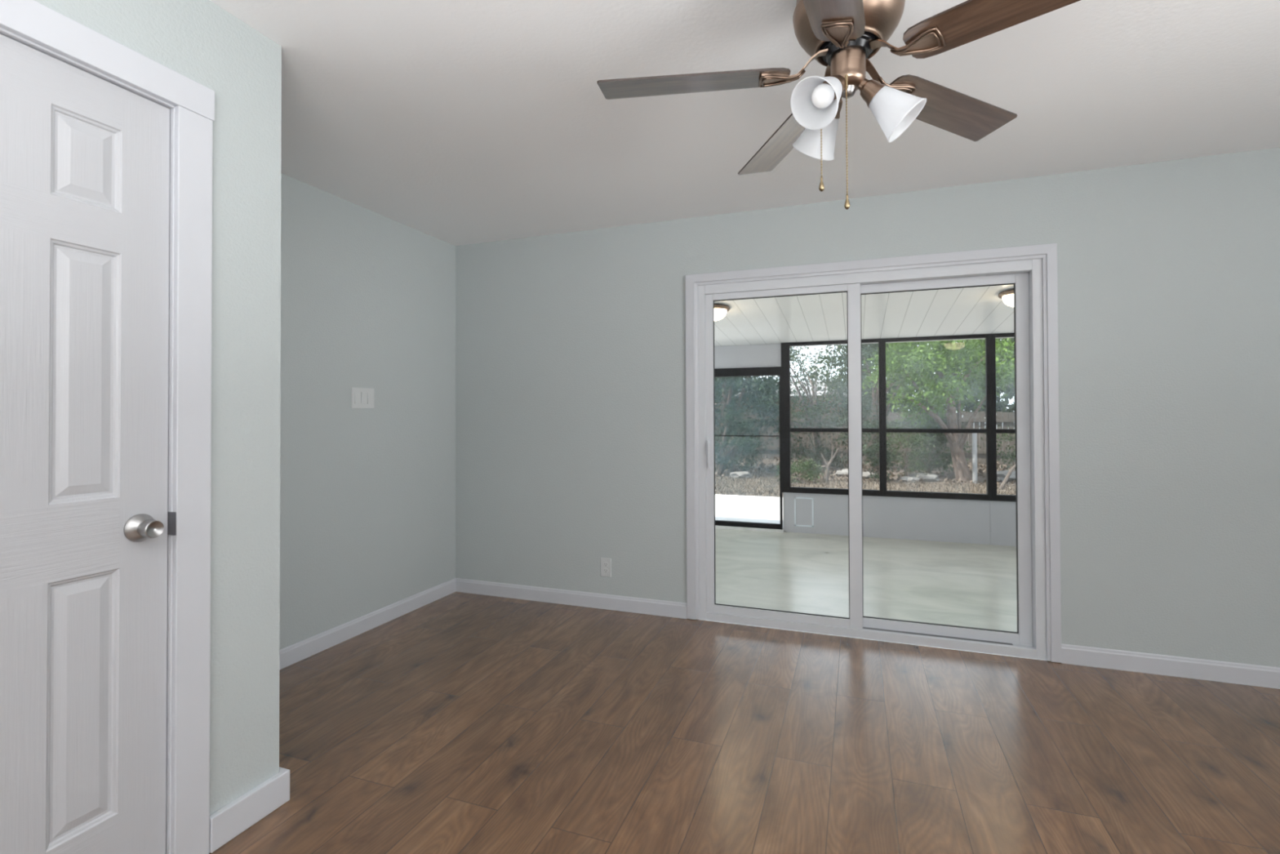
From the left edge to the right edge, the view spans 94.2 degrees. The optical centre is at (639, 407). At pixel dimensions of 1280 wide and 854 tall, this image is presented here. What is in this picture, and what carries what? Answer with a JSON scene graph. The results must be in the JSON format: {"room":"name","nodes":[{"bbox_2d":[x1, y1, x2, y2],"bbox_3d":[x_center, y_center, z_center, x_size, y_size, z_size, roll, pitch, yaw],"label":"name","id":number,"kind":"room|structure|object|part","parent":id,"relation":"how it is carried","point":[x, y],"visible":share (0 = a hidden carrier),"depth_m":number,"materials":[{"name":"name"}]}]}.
{"room":"empty living room","nodes":[
{"label":"empty living room","id":0,"kind":"room"},
{"bbox_2d":[34,0,281,814],"bbox_3d":[-2.303,0.031,0.299,1.038,2.440,3.829,0,-1,20],"label":"wall","id":1,"kind":"structure","parent":0,"point":[200,41],"depth_m":1.80,"materials":[{"name":"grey paint"}]},
{"bbox_2d":[0,34,169,853],"bbox_3d":[-1.376,0.214,1.320,0.098,2.069,0.621,0,-1,20],"label":"door","id":2,"kind":"structure","parent":1,"relation":"in","point":[85,157],"depth_m":1.44,"materials":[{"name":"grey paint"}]},
{"bbox_3d":[-1.276,0.312,1.541,0.062,0.072,0.072,0,-1,20],"label":"knob","id":3,"kind":"part","parent":2,"relation":"part of","materials":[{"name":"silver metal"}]},
{"bbox_2d":[0,0,214,853],"bbox_3d":[-1.423,0.172,1.331,0.129,2.175,0.834,0,-1,20],"label":"trim","id":4,"kind":"structure","parent":1,"relation":"attached to","point":[32,24],"depth_m":1.63,"materials":[{"name":"white paint"}]},
{"bbox_3d":[-1.374,-0.872,1.324,0.019,0.088,0.834,0,-1,20],"label":"head casing","id":5,"kind":"part","parent":4,"relation":"part of","materials":[{"name":"white paint"}]},
{"bbox_3d":[-1.282,0.313,1.617,0.058,0.062,0.003,0,-1,18],"label":"strike plate","id":6,"kind":"part","parent":4,"relation":"part of","materials":[{"name":"silver metal"}]},
{"bbox_3d":[-1.371,0.215,1.312,0.018,2.087,0.824,0,-1,20],"label":"casing","id":7,"kind":"part","parent":4,"relation":"part of","materials":[{"name":"white paint"}]},
{"bbox_2d":[208,766,289,853],"bbox_3d":[-1.608,1.218,1.962,0.928,0.098,0.250,0,-1,20],"label":"baseboard","id":8,"kind":"structure","parent":1,"relation":"attached to","point":[233,819],"depth_m":1.79,"materials":[{"name":"white paint"}]},
{"bbox_2d":[280,173,455,649],"bbox_3d":[-1.718,0.061,3.252,0.120,2.440,2.323,0,-1,20],"label":"wall","id":9,"kind":"structure","parent":0,"point":[367,495],"depth_m":3.40,"materials":[{"name":"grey paint"}]},
{"bbox_2d":[351,386,373,408],"bbox_3d":[-1.589,-0.057,3.417,0.012,0.117,0.166,0,-1,20],"label":"light switch","id":10,"kind":"object","parent":9,"relation":"attached to","point":[361,397],"visible":1,"depth_m":3.41,"materials":[{"name":"white plastic"}]},
{"bbox_2d":[279,577,456,669],"bbox_3d":[-1.655,1.234,3.208,0.012,0.092,2.103,0,-1,20],"label":"baseboard","id":11,"kind":"structure","parent":9,"relation":"attached to","point":[294,653],"depth_m":3.37,"materials":[{"name":"white paint"}]},
{"bbox_2d":[208,591,1279,853],"bbox_3d":[0.442,1.268,0.408,6.106,0.050,5.932,0,-1,20],"label":"floor","id":12,"kind":"structure","parent":0,"point":[458,722],"depth_m":2.21,"materials":[{"name":"laminate"}]},
{"bbox_2d":[209,0,1279,245],"bbox_3d":[0.454,-1.246,0.492,6.106,0.100,6.052,0,-1,20],"label":"ceiling","id":13,"kind":"structure","parent":0,"point":[455,122],"depth_m":2.29,"materials":[{"name":"white paint"}]},
{"bbox_2d":[596,0,1080,209],"bbox_3d":[0.524,-0.845,1.541,1.288,0.680,1.262,0,-1,20],"label":"ceiling fan","id":14,"kind":"object","parent":13,"relation":"hanging from","point":[842,36],"visible":1,"depth_m":1.53,"materials":[{"name":"brown metal"}]},
{"bbox_3d":[0.145,-0.883,1.619,0.508,0.030,0.135,0,-1,7],"label":"blade","id":15,"kind":"part","parent":14,"relation":"part of","materials":[{"name":"brown wood"}]},
{"bbox_3d":[0.473,-0.880,1.965,0.135,0.030,0.508,0,-1,-11],"label":"blade","id":16,"kind":"part","parent":14,"relation":"part of","materials":[{"name":"brown wood"}]},
{"bbox_3d":[0.499,-0.761,1.687,0.128,0.140,0.133,0,-1,20],"label":"lamp shade","id":17,"kind":"part","parent":14,"relation":"part of","materials":[{"name":"white glass"}]},
{"bbox_3d":[0.440,-0.768,1.485,0.124,0.138,0.139,0,-1,20],"label":"lamp shade","id":18,"kind":"part","parent":14,"relation":"part of","materials":[{"name":"white glass"}]},
{"bbox_3d":[0.483,-0.716,1.536,0.033,0.235,0.004,0,-1,17],"label":"pull chain","id":19,"kind":"part","parent":14,"relation":"part of","materials":[{"name":"gold metal"}]},
{"bbox_3d":[0.470,-0.579,1.538,0.014,0.040,0.014,0,-1,20],"label":"chain pull","id":20,"kind":"part","parent":14,"relation":"part of","materials":[{"name":"gold metal"}]},
{"bbox_3d":[0.461,-0.786,1.496,0.058,0.068,0.070,0,-1,20],"label":"bulb","id":21,"kind":"part","parent":14,"relation":"part of","materials":[{"name":"white glass"}]},
{"bbox_3d":[0.374,-0.888,1.200,0.135,0.030,0.508,0,-1,25],"label":"blade","id":22,"kind":"part","parent":14,"relation":"part of","materials":[{"name":"brown wood"}]},
{"bbox_2d":[822,75,845,100],"bbox_3d":[0.495,-0.824,1.528,0.065,0.074,0.075,0,-1,20],"label":"socket","id":23,"kind":"object","parent":14,"relation":"attached to","point":[841,79],"depth_m":1.51,"materials":[{"name":"brown metal"}]},
{"bbox_2d":[834,96,842,119],"bbox_3d":[0.522,-0.824,1.627,0.068,0.076,0.071,0,-1,20],"label":"socket","id":24,"kind":"object","parent":14,"relation":"attached to","point":[837,116],"depth_m":1.61,"materials":[{"name":"brown metal"}]},
{"bbox_3d":[0.527,-0.698,1.519,0.006,0.305,0.006,0,-1,-3],"label":"pull chain","id":25,"kind":"part","parent":14,"relation":"part of","materials":[{"name":"gold metal"}]},
{"bbox_3d":[0.528,-0.525,1.517,0.014,0.040,0.014,0,-1,20],"label":"chain pull","id":26,"kind":"part","parent":14,"relation":"part of","materials":[{"name":"gold metal"}]},
{"bbox_2d":[857,78,887,107],"bbox_3d":[0.604,-0.825,1.552,0.076,0.076,0.063,0,-1,20],"label":"socket","id":27,"kind":"object","parent":14,"relation":"attached to","point":[874,93],"depth_m":1.53,"materials":[{"name":"brown metal"}]},
{"bbox_3d":[0.662,-0.763,1.536,0.139,0.140,0.125,0,-1,20],"label":"lamp shade","id":28,"kind":"part","parent":14,"relation":"part of","materials":[{"name":"white glass"}]},
{"bbox_3d":[0.904,-0.883,1.761,0.508,0.030,0.135,0,-1,-29],"label":"blade","id":29,"kind":"part","parent":14,"relation":"part of","materials":[{"name":"brown wood"}]},
{"bbox_3d":[0.843,-0.888,1.287,0.508,0.030,0.135,-1,-1,43],"label":"blade","id":30,"kind":"part","parent":14,"relation":"part of","materials":[{"name":"brown wood"}]},
{"bbox_2d":[714,284,1013,346],"bbox_3d":[2.077,-0.958,5.149,6.800,0.374,3.816,0,-1,20],"label":"ceiling","id":31,"kind":"structure","parent":0,"point":[978,310],"depth_m":5.69,"materials":[{"name":"white wood"}]},
{"bbox_2d":[714,303,729,320],"bbox_3d":[0.667,-0.857,5.469,0.316,0.158,0.316,0,-1,20],"label":"ceiling lamp","id":32,"kind":"object","parent":31,"relation":"attached to","point":[720,310],"visible":0.47,"depth_m":5.36,"materials":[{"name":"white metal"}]},
{"bbox_3d":[0.667,-0.848,5.469,0.260,0.093,0.260,0,-1,20],"label":"lamp shade","id":33,"kind":"part","parent":32,"relation":"part of","materials":[{"name":"beige glass"}]},
{"bbox_2d":[998,288,1013,306],"bbox_3d":[3.046,-0.862,4.754,0.316,0.158,0.316,0,-1,20],"label":"ceiling lamp","id":34,"kind":"object","parent":31,"relation":"attached to","point":[1007,296],"visible":0.25,"depth_m":4.73,"materials":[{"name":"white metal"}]},
{"bbox_3d":[3.046,-0.853,4.754,0.260,0.093,0.260,0,-1,20],"label":"lamp shade","id":35,"kind":"part","parent":34,"relation":"part of","materials":[{"name":"beige glass"}]},
{"bbox_2d":[714,343,1016,546],"bbox_3d":[2.655,0.340,6.714,6.800,2.228,0.046,0,-1,20],"label":"wall","id":36,"kind":"structure","parent":0,"point":[932,519],"depth_m":6.63,"materials":[{"name":"white paint"}]},
{"bbox_2d":[714,366,783,532],"bbox_3d":[1.223,0.490,7.210,1.008,1.950,0.120,0,-1,20],"label":"door","id":37,"kind":"structure","parent":36,"relation":"in","point":[773,371],"depth_m":7.12,"materials":[{"name":"brown metal"}]},
{"bbox_2d":[781,338,883,496],"bbox_3d":[2.203,0.108,6.873,1.110,1.764,0.070,0,-1,20],"label":"window","id":38,"kind":"structure","parent":36,"relation":"in","point":[786,429],"depth_m":6.96,"materials":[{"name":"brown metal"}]},
{"bbox_2d":[882,333,992,500],"bbox_3d":[3.226,0.100,6.502,1.067,1.764,0.070,0,-1,20],"label":"window","id":39,"kind":"structure","parent":36,"relation":"in","point":[988,496],"depth_m":6.43,"materials":[{"name":"brown metal"}]},
{"bbox_2d":[991,333,1015,501],"bbox_3d":[4.242,0.093,6.132,1.095,1.764,0.070,0,-1,20],"label":"window","id":40,"kind":"structure","parent":36,"relation":"in","point":[997,497],"depth_m":6.28,"materials":[{"name":"brown metal"}]},
{"bbox_2d":[715,528,1017,631],"bbox_3d":[2.050,1.488,5.026,6.800,0.100,3.641,0,-1,20],"label":"floor","id":41,"kind":"structure","parent":0,"point":[966,584],"depth_m":5.05,"materials":[{"name":"tile"}]},
{"bbox_2d":[698,618,1046,660],"bbox_3d":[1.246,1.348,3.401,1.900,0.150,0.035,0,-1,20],"label":"threshold","id":42,"kind":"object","parent":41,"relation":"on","point":[699,619],"depth_m":3.34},
{"bbox_2d":[455,147,1279,666],"bbox_3d":[1.528,0.050,3.245,5.986,2.440,0.120,0,-1,20],"label":"wall","id":43,"kind":"structure","parent":0,"point":[571,440],"depth_m":2.97,"materials":[{"name":"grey paint"}]},
{"bbox_2d":[455,577,686,618],"bbox_3d":[-0.503,1.238,3.901,1.680,0.092,0.012,0,-1,20],"label":"baseboard","id":44,"kind":"structure","parent":43,"relation":"attached to","point":[609,602],"depth_m":3.87,"materials":[{"name":"white paint"}]},
{"bbox_2d":[600,557,611,577],"bbox_3d":[-0.218,1.018,3.802,0.072,0.118,0.009,0,-1,20],"label":"wall outlet","id":45,"kind":"object","parent":43,"relation":"attached to","point":[606,563],"visible":1,"depth_m":3.80,"materials":[{"name":"white plastic"}]},
{"bbox_2d":[603,568,608,573],"bbox_3d":[-0.219,1.038,3.799,0.033,0.033,0.002,0,-1,20],"label":"receptacle","id":46,"kind":"object","parent":45,"relation":"attached to","point":[605,570],"depth_m":3.80,"materials":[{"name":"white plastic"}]},
{"bbox_2d":[603,561,608,567],"bbox_3d":[-0.219,0.999,3.800,0.033,0.033,0.002,0,-1,20],"label":"receptacle","id":47,"kind":"object","parent":45,"relation":"attached to","point":[605,563],"depth_m":3.80,"materials":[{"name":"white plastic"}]},
{"bbox_2d":[697,257,1046,659],"bbox_3d":[1.211,0.260,3.339,1.802,2.025,0.126,0,-1,20],"label":"door","id":48,"kind":"structure","parent":43,"relation":"in","point":[1029,641],"depth_m":3.27,"materials":[{"name":"white plastic"}]},
{"bbox_3d":[0.412,0.280,3.583,0.022,0.195,0.038,0,-1,20],"label":"pull handle","id":49,"kind":"part","parent":48,"relation":"part of","materials":[{"name":"white plastic"}]},
{"bbox_3d":[0.821,0.268,3.471,0.883,1.921,0.034,0,-1,20],"label":"sliding panel","id":50,"kind":"part","parent":48,"relation":"part of","materials":[{"name":"clear glass"}]},
{"bbox_3d":[1.627,0.269,3.233,0.846,1.934,0.032,0,-1,20],"label":"fixed panel","id":51,"kind":"part","parent":48,"relation":"part of","materials":[{"name":"clear glass"}]},
{"bbox_2d":[685,243,1062,662],"bbox_3d":[1.186,0.226,3.294,1.922,2.086,0.019,0,-1,20],"label":"trim","id":52,"kind":"structure","parent":43,"relation":"attached to","point":[1048,252],"depth_m":3.13,"materials":[{"name":"white paint"}]},
{"bbox_2d":[1061,643,1279,688],"bbox_3d":[3.151,1.212,2.574,2.251,0.092,0.012,0,-1,20],"label":"baseboard","id":53,"kind":"structure","parent":43,"relation":"attached to","point":[1127,660],"depth_m":2.80,"materials":[{"name":"white paint"}]},
{"label":"outside","id":54,"kind":"structure","parent":0,"visible":0},
{"bbox_2d":[715,433,1015,486],"bbox_3d":[11.488,1.847,31.582,80.000,0.200,52.757,0,-1,20],"label":"ground","id":55,"kind":"structure","parent":54,"point":[942,478],"depth_m":14.82,"materials":[{"name":"brown soil"}]},
{"bbox_2d":[715,426,734,475],"bbox_3d":[2.017,1.024,13.976,0.527,1.186,0.195,0,-1,9],"label":"dead branch","id":56,"kind":"object","parent":55,"relation":"on","point":[726,452],"visible":0.67,"depth_m":13.95,"materials":[{"name":"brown wood"}]},
{"bbox_2d":[715,402,766,472],"bbox_3d":[2.241,0.743,14.045,1.646,1.741,1.487,0,-1,20],"label":"leafy shrub","id":57,"kind":"object","parent":55,"relation":"on","point":[744,445],"visible":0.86,"depth_m":13.90,"materials":[{"name":"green plant"}]},
{"bbox_2d":[714,375,770,413],"bbox_3d":[1.982,-1.488,23.008,6.930,6.400,5.451,-1,-1,39],"label":"leafy tree","id":58,"kind":"object","parent":55,"relation":"on","point":[718,385],"visible":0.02,"depth_m":21.61,"materials":[{"name":"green plant"}]},
{"bbox_2d":[715,493,780,523],"bbox_3d":[3.018,1.560,8.277,18.000,0.120,3.152,0,-1,20],"label":"patio slab","id":59,"kind":"object","parent":55,"relation":"on","point":[753,508],"depth_m":8.91,"materials":[{"name":"concrete"}]},
{"bbox_2d":[714,346,802,470],"bbox_3d":[2.163,-0.516,15.125,3.999,4.311,3.488,0,-1,4],"label":"leafy tree","id":60,"kind":"object","parent":55,"relation":"on","point":[765,389],"visible":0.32,"depth_m":14.69,"materials":[{"name":"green plant"}]},
{"bbox_2d":[721,380,897,447],"bbox_3d":[7.854,0.238,27.468,8.000,2.950,6.000,0,-1,20],"label":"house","id":61,"kind":"structure","parent":55,"relation":"on","point":[797,384],"depth_m":25.28,"materials":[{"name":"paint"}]},
{"bbox_2d":[751,344,878,464],"bbox_3d":[4.941,-0.305,16.442,3.116,3.864,3.284,0,-1,-31],"label":"leafy tree","id":62,"kind":"object","parent":55,"relation":"on","point":[814,402],"visible":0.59,"depth_m":15.97,"materials":[{"name":"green plant"}]},
{"bbox_2d":[777,408,877,471],"bbox_3d":[4.640,0.818,14.847,2.430,1.645,1.648,0,-1,20],"label":"leafy shrub","id":63,"kind":"object","parent":55,"relation":"on","point":[826,451],"visible":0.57,"depth_m":14.83,"materials":[{"name":"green plant"}]},
{"bbox_2d":[835,468,848,476],"bbox_3d":[4.782,1.511,13.691,0.555,0.238,0.389,0,-1,20],"label":"rock","id":64,"kind":"object","parent":55,"relation":"on","point":[844,471],"visible":0.44,"depth_m":13.61,"materials":[{"name":"white stone"}]},
{"bbox_2d":[715,476,1015,497],"bbox_3d":[4.086,1.597,11.215,24.000,0.104,3.100,0,-1,20],"label":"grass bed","id":65,"kind":"object","parent":55,"relation":"on","point":[877,486],"depth_m":11.67,"materials":[{"name":"beige plant"}]},
{"bbox_2d":[729,471,753,478],"bbox_3d":[2.273,1.522,13.428,0.370,0.190,0.434,0,-1,-39],"label":"rock","id":66,"kind":"object","parent":65,"relation":"on","point":[742,473],"visible":0.81,"depth_m":13.30,"materials":[{"name":"white stone"}]},
{"bbox_2d":[771,456,832,483],"bbox_3d":[3.362,1.316,12.468,1.040,0.614,0.998,0,-1,-39],"label":"leafy shrub","id":67,"kind":"object","parent":65,"relation":"on","point":[802,465],"visible":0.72,"depth_m":12.41,"materials":[{"name":"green plant"}]},
{"bbox_2d":[798,444,841,480],"bbox_3d":[3.851,1.169,12.775,0.909,0.807,0.154,0,-1,20],"label":"dead branch","id":68,"kind":"object","parent":65,"relation":"on","point":[827,464],"visible":0.81,"depth_m":12.66,"materials":[{"name":"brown wood"}]},
{"bbox_2d":[715,473,1015,497],"bbox_3d":[4.107,1.499,11.268,14.154,0.100,3.377,0,-1,20],"label":"dry grass","id":69,"kind":"structure","parent":65,"relation":"on","point":[726,484],"depth_m":11.63,"materials":[{"name":"beige plant"}]},
{"bbox_2d":[999,464,1015,489],"bbox_3d":[7.190,1.082,11.172,0.842,0.945,0.079,0,-1,11],"label":"dead branch","id":70,"kind":"object","parent":65,"relation":"on","point":[1003,483],"visible":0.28,"depth_m":11.21,"materials":[{"name":"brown wood"}]},
{"bbox_2d":[715,411,1015,464],"bbox_3d":[6.561,0.865,18.026,18.010,1.500,0.060,0,-1,20],"label":"fence","id":71,"kind":"object","parent":55,"relation":"on","point":[1005,420],"visible":0.09,"depth_m":17.73,"materials":[{"name":"wood"}]},
{"bbox_3d":[6.551,0.370,18.024,18.000,0.090,0.040,0,-1,20],"label":"rail","id":72,"kind":"part","parent":71,"relation":"part of","materials":[{"name":"wood"}]},
{"bbox_3d":[6.554,1.270,18.014,18.000,0.090,0.040,0,-1,20],"label":"rail","id":73,"kind":"part","parent":71,"relation":"part of","materials":[{"name":"brown wood"}]},
{"bbox_2d":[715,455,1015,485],"bbox_3d":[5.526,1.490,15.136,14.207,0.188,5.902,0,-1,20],"label":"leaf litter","id":74,"kind":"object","parent":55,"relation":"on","point":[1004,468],"visible":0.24,"depth_m":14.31,"materials":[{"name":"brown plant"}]},
{"bbox_2d":[862,471,876,479],"bbox_3d":[5.040,1.512,13.268,0.416,0.182,0.385,0,-1,-7],"label":"rock","id":75,"kind":"object","parent":55,"relation":"on","point":[867,474],"visible":0.29,"depth_m":13.14,"materials":[{"name":"white stone"}]},
{"bbox_2d":[824,342,932,470],"bbox_3d":[6.040,-0.415,15.289,2.432,4.064,2.574,0,-1,7],"label":"leafy tree","id":76,"kind":"object","parent":55,"relation":"on","point":[874,402],"visible":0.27,"depth_m":15.21,"materials":[{"name":"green plant"}]},
{"bbox_2d":[862,418,901,481],"bbox_3d":[5.027,0.910,12.636,0.835,1.401,0.931,0,-1,-1],"label":"leafy shrub","id":77,"kind":"object","parent":55,"relation":"on","point":[875,455],"visible":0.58,"depth_m":12.57,"materials":[{"name":"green plant"}]},
{"bbox_2d":[876,410,940,476],"bbox_3d":[5.685,0.824,12.754,1.374,1.530,1.299,0,-1,20],"label":"leafy shrub","id":78,"kind":"object","parent":55,"relation":"on","point":[914,439],"visible":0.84,"depth_m":12.67,"materials":[{"name":"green plant"}]},
{"bbox_2d":[899,475,920,482],"bbox_3d":[5.674,1.508,12.513,0.388,0.142,0.264,-1,-1,45],"label":"rock","id":79,"kind":"object","parent":55,"relation":"on","point":[904,478],"visible":0.67,"depth_m":12.42,"materials":[{"name":"white stone"}]},
{"bbox_2d":[812,337,1014,448],"bbox_3d":[10.118,-1.512,20.248,8.386,6.328,5.402,0,-1,18],"label":"leafy tree","id":80,"kind":"object","parent":55,"relation":"on","point":[1001,406],"visible":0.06,"depth_m":19.59,"materials":[{"name":"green plant"}]},
{"bbox_2d":[908,472,939,481],"bbox_3d":[6.043,1.489,12.686,0.601,0.222,0.400,0,-1,20],"label":"rock","id":81,"kind":"object","parent":55,"relation":"on","point":[930,477],"visible":0.66,"depth_m":12.52,"materials":[{"name":"white stone"}]},
{"bbox_2d":[896,402,977,475],"bbox_3d":[6.808,0.677,13.706,1.722,1.832,1.528,0,-1,20],"label":"leafy shrub","id":82,"kind":"object","parent":55,"relation":"on","point":[940,437],"visible":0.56,"depth_m":13.58,"materials":[{"name":"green plant"}]},
{"bbox_2d":[862,337,1014,482],"bbox_3d":[6.519,-0.244,12.976,3.334,3.720,3.161,0,-1,11],"label":"leafy tree","id":83,"kind":"object","parent":55,"relation":"on","point":[944,353],"visible":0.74,"depth_m":12.62,"materials":[{"name":"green plant"}]},
{"bbox_2d":[972,432,977,483],"bbox_3d":[6.902,1.026,12.272,0.090,1.050,0.090,0,-1,20],"label":"post","id":84,"kind":"object","parent":55,"relation":"on","point":[974,434],"visible":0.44,"depth_m":12.24,"materials":[{"name":"grey metal"}]},
{"bbox_2d":[970,337,1014,403],"bbox_3d":[9.564,-0.418,13.976,3.481,4.026,2.861,0,-1,26],"label":"leafy tree","id":85,"kind":"object","parent":55,"relation":"on","point":[1011,384],"visible":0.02,"depth_m":14.16,"materials":[{"name":"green plant"}]},
{"bbox_2d":[977,424,1015,471],"bbox_3d":[9.051,0.878,13.674,2.360,1.441,1.792,0,-1,20],"label":"leafy shrub","id":86,"kind":"object","parent":55,"relation":"on","point":[1003,434],"visible":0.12,"depth_m":13.93,"materials":[{"name":"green plant"}]},
{"bbox_2d":[996,470,1015,481],"bbox_3d":[7.818,1.468,12.680,0.736,0.273,0.496,0,-1,20],"label":"rock","id":87,"kind":"object","parent":55,"relation":"on","point":[1002,474],"visible":0.34,"depth_m":12.53,"materials":[{"name":"grey stone"}]}
]}

